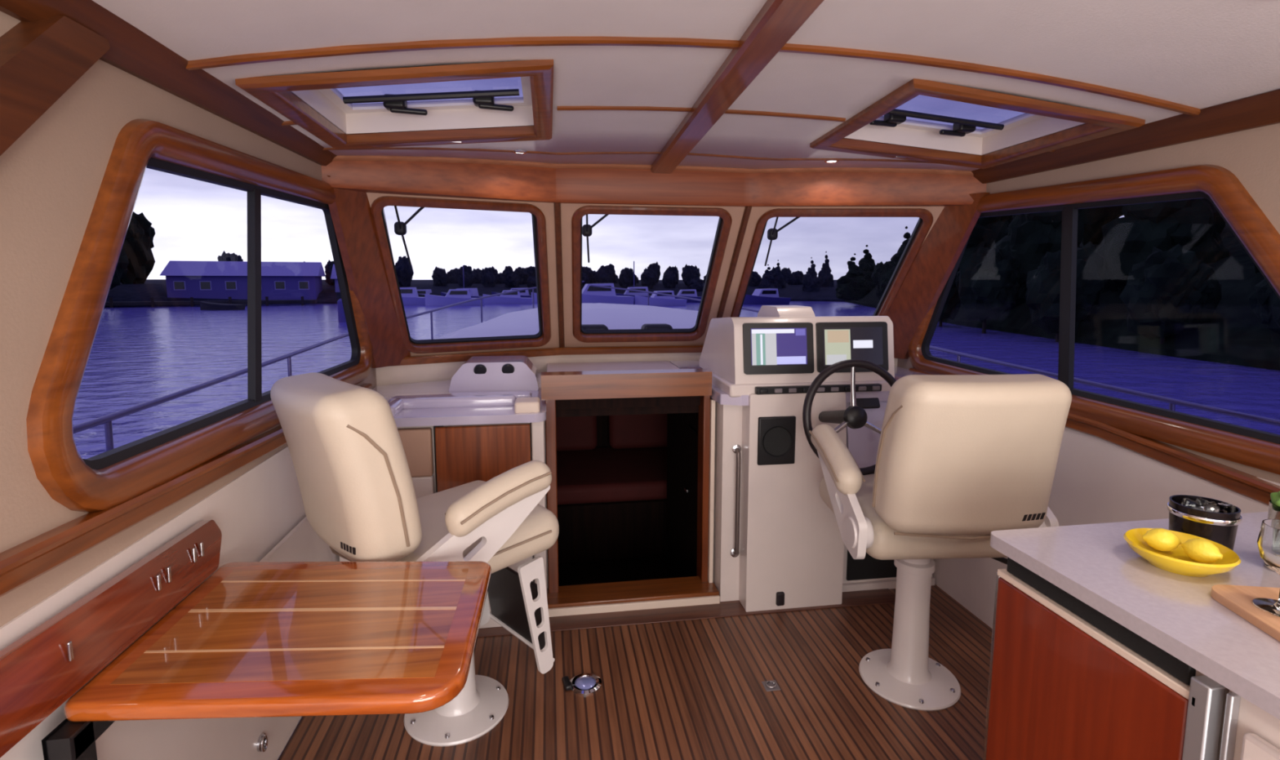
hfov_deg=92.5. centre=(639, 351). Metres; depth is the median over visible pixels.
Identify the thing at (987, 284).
tree
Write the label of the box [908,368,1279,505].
trim
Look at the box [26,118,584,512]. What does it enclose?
window
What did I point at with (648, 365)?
trim
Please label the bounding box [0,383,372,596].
trim
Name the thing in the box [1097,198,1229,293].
tree
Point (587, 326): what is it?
vent
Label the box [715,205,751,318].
trim
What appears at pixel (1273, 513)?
glass vase
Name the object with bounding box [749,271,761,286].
tree
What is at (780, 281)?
tree
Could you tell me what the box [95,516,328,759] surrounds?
locker
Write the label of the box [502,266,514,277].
tree
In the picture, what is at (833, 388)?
rocker switch
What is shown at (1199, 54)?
ceiling
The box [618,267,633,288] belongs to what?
tree
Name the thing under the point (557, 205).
trim
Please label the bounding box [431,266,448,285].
tree
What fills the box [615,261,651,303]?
moored boat
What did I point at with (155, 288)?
shore
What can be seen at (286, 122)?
trim
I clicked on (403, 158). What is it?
trim
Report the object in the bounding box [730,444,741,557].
grab rail
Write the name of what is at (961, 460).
chair
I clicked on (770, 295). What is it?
moored boat
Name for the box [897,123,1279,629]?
wall
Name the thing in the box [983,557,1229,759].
refrigerator
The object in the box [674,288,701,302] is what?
moored boat
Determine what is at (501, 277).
tree
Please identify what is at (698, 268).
tree
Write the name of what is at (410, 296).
moored boat
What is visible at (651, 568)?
floor
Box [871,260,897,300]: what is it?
tree
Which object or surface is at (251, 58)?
trim
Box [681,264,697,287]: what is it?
tree
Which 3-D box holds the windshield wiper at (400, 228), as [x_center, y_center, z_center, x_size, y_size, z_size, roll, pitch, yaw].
[-1.027,-0.562,2.807,0.206,0.320,0.208,-3,7,-23]
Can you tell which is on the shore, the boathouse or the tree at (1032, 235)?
the boathouse
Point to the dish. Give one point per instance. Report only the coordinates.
(1175, 561)
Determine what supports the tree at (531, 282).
on the shore
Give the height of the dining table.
0.860 m
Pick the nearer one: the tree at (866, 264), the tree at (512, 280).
the tree at (866, 264)
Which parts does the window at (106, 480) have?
sash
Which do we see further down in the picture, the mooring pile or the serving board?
the serving board
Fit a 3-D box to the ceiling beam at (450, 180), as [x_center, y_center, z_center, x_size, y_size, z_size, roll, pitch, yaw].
[0.124,-0.771,2.753,2.840,0.217,0.492,-1,7,-8]
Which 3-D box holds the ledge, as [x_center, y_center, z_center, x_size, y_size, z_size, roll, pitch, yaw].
[0.031,0.094,3.476,2.840,0.140,0.480,-1,7,-8]
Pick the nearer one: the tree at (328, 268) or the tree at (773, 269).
the tree at (328, 268)
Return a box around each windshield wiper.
[394,205,424,264]
[582,214,608,262]
[764,217,799,266]
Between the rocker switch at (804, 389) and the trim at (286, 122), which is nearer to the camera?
the trim at (286, 122)
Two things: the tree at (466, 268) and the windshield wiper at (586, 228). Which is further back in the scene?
the tree at (466, 268)
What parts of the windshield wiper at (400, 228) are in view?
motor, blade, arm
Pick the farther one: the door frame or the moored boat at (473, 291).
the moored boat at (473, 291)
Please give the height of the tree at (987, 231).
11.065 m
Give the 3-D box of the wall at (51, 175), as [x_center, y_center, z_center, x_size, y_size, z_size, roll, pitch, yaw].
[-1.018,0.336,0.934,0.070,2.000,4.660,-1,7,-8]
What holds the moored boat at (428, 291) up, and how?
on the water
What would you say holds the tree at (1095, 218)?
on the bank
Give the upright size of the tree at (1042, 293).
4.293 m
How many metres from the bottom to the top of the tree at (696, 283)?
3.944 m
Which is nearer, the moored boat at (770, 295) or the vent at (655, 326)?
the vent at (655, 326)
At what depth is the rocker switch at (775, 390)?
2.53 m
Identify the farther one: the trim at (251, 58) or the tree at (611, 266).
the tree at (611, 266)
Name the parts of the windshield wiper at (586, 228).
motor, blade, arm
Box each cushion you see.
[555,415,597,451]
[608,413,666,448]
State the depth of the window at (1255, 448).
2.06 m
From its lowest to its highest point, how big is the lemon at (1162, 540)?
0.041 m
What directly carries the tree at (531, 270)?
on the shore
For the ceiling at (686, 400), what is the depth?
2.73 m
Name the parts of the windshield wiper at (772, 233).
blade, motor, arm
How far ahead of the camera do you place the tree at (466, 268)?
95.18 m
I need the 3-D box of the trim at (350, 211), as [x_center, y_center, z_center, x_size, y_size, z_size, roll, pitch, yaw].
[-1.215,-0.317,2.801,0.160,0.830,0.735,-1,7,-8]
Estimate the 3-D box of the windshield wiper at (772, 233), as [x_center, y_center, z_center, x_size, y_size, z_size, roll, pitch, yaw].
[0.741,-0.600,3.125,0.140,0.314,0.363,-5,8,-39]
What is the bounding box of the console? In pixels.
[669,305,935,612]
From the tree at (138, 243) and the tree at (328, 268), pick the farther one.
the tree at (328, 268)
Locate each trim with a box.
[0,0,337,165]
[0,15,110,155]
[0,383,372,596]
[186,35,1200,115]
[281,120,297,125]
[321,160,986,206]
[322,146,994,167]
[327,175,411,368]
[332,155,973,175]
[389,344,703,366]
[476,588,895,637]
[546,360,679,372]
[554,202,564,347]
[556,105,845,122]
[650,0,823,173]
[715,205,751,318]
[885,192,990,359]
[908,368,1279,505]
[971,88,1279,183]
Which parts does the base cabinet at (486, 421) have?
panel, panel, door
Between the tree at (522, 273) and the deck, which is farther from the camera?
the tree at (522, 273)
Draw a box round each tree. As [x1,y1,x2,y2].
[109,245,128,289]
[120,211,155,284]
[217,250,243,261]
[324,259,334,284]
[395,255,413,286]
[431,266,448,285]
[447,267,461,283]
[457,271,472,286]
[459,264,472,275]
[470,267,481,283]
[480,266,498,287]
[495,272,505,284]
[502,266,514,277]
[504,272,519,287]
[514,266,529,284]
[525,266,535,276]
[526,275,536,287]
[582,266,593,284]
[582,271,588,288]
[592,270,597,283]
[595,265,612,283]
[606,263,615,283]
[613,274,618,283]
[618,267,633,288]
[631,274,636,285]
[640,271,657,288]
[643,268,657,283]
[647,261,660,283]
[662,265,678,284]
[662,271,676,288]
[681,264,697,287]
[688,271,703,291]
[693,265,700,277]
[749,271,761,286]
[758,264,777,288]
[769,266,782,275]
[773,259,786,288]
[781,266,791,279]
[784,275,789,283]
[787,270,804,284]
[802,257,820,292]
[817,251,834,287]
[835,253,871,301]
[857,244,876,296]
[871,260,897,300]
[890,226,911,262]
[955,244,1020,333]
[959,214,1012,266]
[991,210,1084,306]
[1025,240,1108,342]
[1077,204,1123,245]
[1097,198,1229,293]
[1119,244,1222,344]
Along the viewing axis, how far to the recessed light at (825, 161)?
2.73 m
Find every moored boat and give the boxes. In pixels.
[200,301,245,310]
[400,287,425,305]
[417,288,431,294]
[424,288,484,306]
[440,265,482,297]
[482,289,531,303]
[491,287,531,297]
[531,292,537,302]
[582,283,634,304]
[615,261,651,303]
[635,290,686,306]
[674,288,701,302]
[742,288,791,304]
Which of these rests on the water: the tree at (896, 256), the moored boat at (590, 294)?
the moored boat at (590, 294)
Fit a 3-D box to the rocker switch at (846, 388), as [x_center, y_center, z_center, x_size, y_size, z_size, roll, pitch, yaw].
[0.879,0.156,2.584,0.034,0.018,0.012,-1,7,-8]
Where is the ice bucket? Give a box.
[1166,494,1242,551]
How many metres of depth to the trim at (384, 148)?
2.62 m
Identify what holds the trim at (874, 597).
attached to the wall at (544, 420)
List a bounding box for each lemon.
[1142,528,1181,551]
[1181,537,1222,563]
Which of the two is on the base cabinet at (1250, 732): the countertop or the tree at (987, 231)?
the countertop
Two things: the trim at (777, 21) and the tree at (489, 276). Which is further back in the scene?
the tree at (489, 276)
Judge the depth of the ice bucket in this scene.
1.12 m
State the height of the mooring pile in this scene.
2.500 m
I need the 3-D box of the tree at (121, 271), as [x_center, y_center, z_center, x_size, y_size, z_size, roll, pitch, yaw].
[-52.602,-8.540,59.795,4.175,6.557,4.374,3,7,27]
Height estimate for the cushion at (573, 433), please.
0.340 m
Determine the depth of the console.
2.62 m
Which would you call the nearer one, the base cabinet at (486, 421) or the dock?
the base cabinet at (486, 421)
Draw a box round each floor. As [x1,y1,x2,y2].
[278,584,992,759]
[558,556,667,586]
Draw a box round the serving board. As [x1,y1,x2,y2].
[1210,584,1279,641]
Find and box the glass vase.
[1263,491,1279,571]
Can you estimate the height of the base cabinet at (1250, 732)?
0.844 m
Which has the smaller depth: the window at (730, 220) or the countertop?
the countertop
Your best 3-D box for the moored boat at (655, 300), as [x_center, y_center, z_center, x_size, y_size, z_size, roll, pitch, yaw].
[2.155,-5.809,66.823,5.580,1.720,2.340,-2,7,-13]
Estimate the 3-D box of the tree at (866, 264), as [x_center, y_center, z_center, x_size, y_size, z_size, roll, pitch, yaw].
[26.383,-9.124,71.152,3.536,6.445,3.735,-2,7,-17]
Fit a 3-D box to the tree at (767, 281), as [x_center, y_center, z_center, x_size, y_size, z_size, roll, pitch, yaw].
[17.614,-9.617,84.384,2.723,4.872,2.579,3,7,22]
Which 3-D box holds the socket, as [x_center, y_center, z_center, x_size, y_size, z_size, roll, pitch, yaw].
[-0.206,1.170,2.170,0.140,0.020,0.115,-1,7,-8]
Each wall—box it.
[0,10,376,759]
[544,420,548,588]
[595,415,611,447]
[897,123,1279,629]
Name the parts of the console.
speaker panel, switch panel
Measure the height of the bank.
8.100 m
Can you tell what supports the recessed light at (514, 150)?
in the ceiling at (1199, 54)
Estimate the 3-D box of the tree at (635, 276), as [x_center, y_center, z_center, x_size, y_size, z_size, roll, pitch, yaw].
[-1.690,-11.133,95.252,2.365,3.612,2.197,1,7,8]
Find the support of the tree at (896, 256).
on the bank
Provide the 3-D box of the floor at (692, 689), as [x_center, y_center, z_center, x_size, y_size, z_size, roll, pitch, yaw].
[0.436,1.352,0.893,2.720,0.050,3.920,-1,7,-8]
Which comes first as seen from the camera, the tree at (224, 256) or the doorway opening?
the doorway opening
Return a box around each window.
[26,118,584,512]
[366,192,559,355]
[560,203,745,346]
[591,164,1279,475]
[722,206,944,317]
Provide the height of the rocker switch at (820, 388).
0.018 m
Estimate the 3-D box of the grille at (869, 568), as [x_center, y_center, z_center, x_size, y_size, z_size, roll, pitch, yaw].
[1.091,0.928,2.832,0.280,0.250,0.016,-1,7,-8]
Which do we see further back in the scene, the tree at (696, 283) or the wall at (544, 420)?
the tree at (696, 283)
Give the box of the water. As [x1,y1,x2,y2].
[72,301,1279,459]
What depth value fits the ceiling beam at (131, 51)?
1.34 m
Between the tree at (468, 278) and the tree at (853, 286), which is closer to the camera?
the tree at (853, 286)
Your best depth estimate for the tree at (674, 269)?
95.52 m
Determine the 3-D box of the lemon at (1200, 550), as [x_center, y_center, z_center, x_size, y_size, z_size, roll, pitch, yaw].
[0.975,0.346,1.064,0.046,0.041,0.045,2,7,19]
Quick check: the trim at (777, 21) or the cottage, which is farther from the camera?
the cottage
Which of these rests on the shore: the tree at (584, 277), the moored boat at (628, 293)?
the tree at (584, 277)
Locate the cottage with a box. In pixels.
[330,264,340,292]
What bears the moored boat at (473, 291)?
on the water
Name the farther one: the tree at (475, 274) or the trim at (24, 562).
the tree at (475, 274)
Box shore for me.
[104,279,844,306]
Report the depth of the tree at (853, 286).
64.31 m
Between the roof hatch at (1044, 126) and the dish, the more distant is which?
the roof hatch at (1044, 126)
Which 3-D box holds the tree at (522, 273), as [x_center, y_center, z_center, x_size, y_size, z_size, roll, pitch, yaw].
[-17.908,-10.959,92.812,2.312,3.823,2.251,1,7,7]
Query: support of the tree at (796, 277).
on the shore
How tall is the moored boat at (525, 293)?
1.900 m
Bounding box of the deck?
[447,302,697,338]
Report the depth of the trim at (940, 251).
3.02 m
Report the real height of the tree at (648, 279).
3.088 m
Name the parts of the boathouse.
pane, pane, pane, pane, pane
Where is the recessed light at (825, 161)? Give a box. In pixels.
[824,160,838,163]
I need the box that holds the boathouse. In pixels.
[159,260,325,300]
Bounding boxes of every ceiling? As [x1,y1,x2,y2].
[92,0,1279,170]
[555,395,700,409]
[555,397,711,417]
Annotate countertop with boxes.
[990,511,1279,719]
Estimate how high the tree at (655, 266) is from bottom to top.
4.891 m
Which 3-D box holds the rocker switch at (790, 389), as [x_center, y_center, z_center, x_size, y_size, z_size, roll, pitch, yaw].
[0.634,0.160,2.547,0.034,0.018,0.012,-1,7,-8]
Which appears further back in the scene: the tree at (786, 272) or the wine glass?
the tree at (786, 272)
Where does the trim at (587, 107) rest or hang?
attached to the ceiling at (1199, 54)
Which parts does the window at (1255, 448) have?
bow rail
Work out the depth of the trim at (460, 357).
3.54 m
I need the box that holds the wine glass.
[1252,519,1279,617]
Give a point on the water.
(139, 355)
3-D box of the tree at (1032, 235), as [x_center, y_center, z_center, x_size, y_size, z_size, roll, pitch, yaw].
[21.332,-7.577,32.675,4.513,12.123,4.273,-1,7,-8]
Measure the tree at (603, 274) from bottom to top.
4.054 m
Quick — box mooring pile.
[337,298,346,322]
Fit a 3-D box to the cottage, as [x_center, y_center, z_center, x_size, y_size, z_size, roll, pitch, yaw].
[-36.223,-9.110,78.993,5.800,4.300,6.000,-2,7,-18]
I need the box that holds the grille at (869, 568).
[846,549,897,580]
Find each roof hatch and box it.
[235,59,553,149]
[809,78,1145,168]
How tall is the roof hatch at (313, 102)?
0.210 m
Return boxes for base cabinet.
[338,355,547,628]
[1218,689,1279,759]
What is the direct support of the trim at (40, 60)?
attached to the wall at (51, 175)
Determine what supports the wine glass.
on the serving board
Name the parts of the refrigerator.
trim, door trim, corner trim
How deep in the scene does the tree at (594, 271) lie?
98.16 m
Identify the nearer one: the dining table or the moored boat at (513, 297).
the dining table
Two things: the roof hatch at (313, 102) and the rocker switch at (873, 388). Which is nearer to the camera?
the roof hatch at (313, 102)
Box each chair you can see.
[270,372,559,746]
[808,373,1071,711]
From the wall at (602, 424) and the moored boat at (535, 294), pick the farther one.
the moored boat at (535, 294)
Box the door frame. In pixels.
[541,368,719,617]
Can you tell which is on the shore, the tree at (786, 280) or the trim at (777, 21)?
the tree at (786, 280)
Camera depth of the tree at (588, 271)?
93.42 m
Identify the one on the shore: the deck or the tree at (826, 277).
the tree at (826, 277)
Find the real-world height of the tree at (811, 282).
5.949 m
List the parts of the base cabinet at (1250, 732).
steel post, door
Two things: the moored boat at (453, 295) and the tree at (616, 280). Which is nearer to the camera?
the moored boat at (453, 295)
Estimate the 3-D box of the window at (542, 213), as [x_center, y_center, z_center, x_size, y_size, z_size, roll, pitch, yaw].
[-0.851,-0.360,3.070,1.107,0.794,0.670,-3,7,-23]
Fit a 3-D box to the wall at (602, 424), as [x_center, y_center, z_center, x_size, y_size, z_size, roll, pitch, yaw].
[-0.240,0.712,5.369,2.400,1.440,0.060,-1,7,-8]
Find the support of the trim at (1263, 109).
attached to the wall at (1096, 480)
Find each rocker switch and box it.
[760,388,768,393]
[773,388,782,392]
[788,387,796,392]
[802,387,808,392]
[817,386,824,391]
[831,386,839,391]
[844,386,850,391]
[857,386,866,391]
[871,386,879,390]
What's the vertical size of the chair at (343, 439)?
1.151 m
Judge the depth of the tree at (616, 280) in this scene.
98.94 m
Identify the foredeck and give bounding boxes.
[277,302,593,759]
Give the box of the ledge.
[375,352,897,386]
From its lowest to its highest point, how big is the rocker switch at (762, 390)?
0.018 m
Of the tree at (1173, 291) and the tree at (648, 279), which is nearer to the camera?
the tree at (1173, 291)
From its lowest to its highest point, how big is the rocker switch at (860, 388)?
0.018 m
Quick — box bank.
[844,222,1279,370]
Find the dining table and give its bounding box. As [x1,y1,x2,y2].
[0,520,491,759]
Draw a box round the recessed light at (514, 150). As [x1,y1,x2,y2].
[512,149,528,154]
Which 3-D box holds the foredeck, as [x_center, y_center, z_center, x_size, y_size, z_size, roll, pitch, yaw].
[-0.006,1.049,3.835,3.900,2.360,9.900,-1,7,-8]
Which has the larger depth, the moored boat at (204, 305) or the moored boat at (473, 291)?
the moored boat at (473, 291)
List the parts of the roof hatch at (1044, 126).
striker plate, lid frame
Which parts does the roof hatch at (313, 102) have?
lid frame, striker plate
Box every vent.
[581,324,608,329]
[640,323,672,328]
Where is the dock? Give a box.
[104,296,317,307]
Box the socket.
[561,672,601,695]
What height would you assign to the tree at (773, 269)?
3.934 m
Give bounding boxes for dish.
[1123,528,1240,577]
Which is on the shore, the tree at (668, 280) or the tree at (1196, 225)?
the tree at (668, 280)
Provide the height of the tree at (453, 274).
3.624 m
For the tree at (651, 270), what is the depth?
95.17 m
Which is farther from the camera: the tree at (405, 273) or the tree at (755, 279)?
the tree at (755, 279)
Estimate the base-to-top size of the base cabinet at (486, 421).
1.035 m

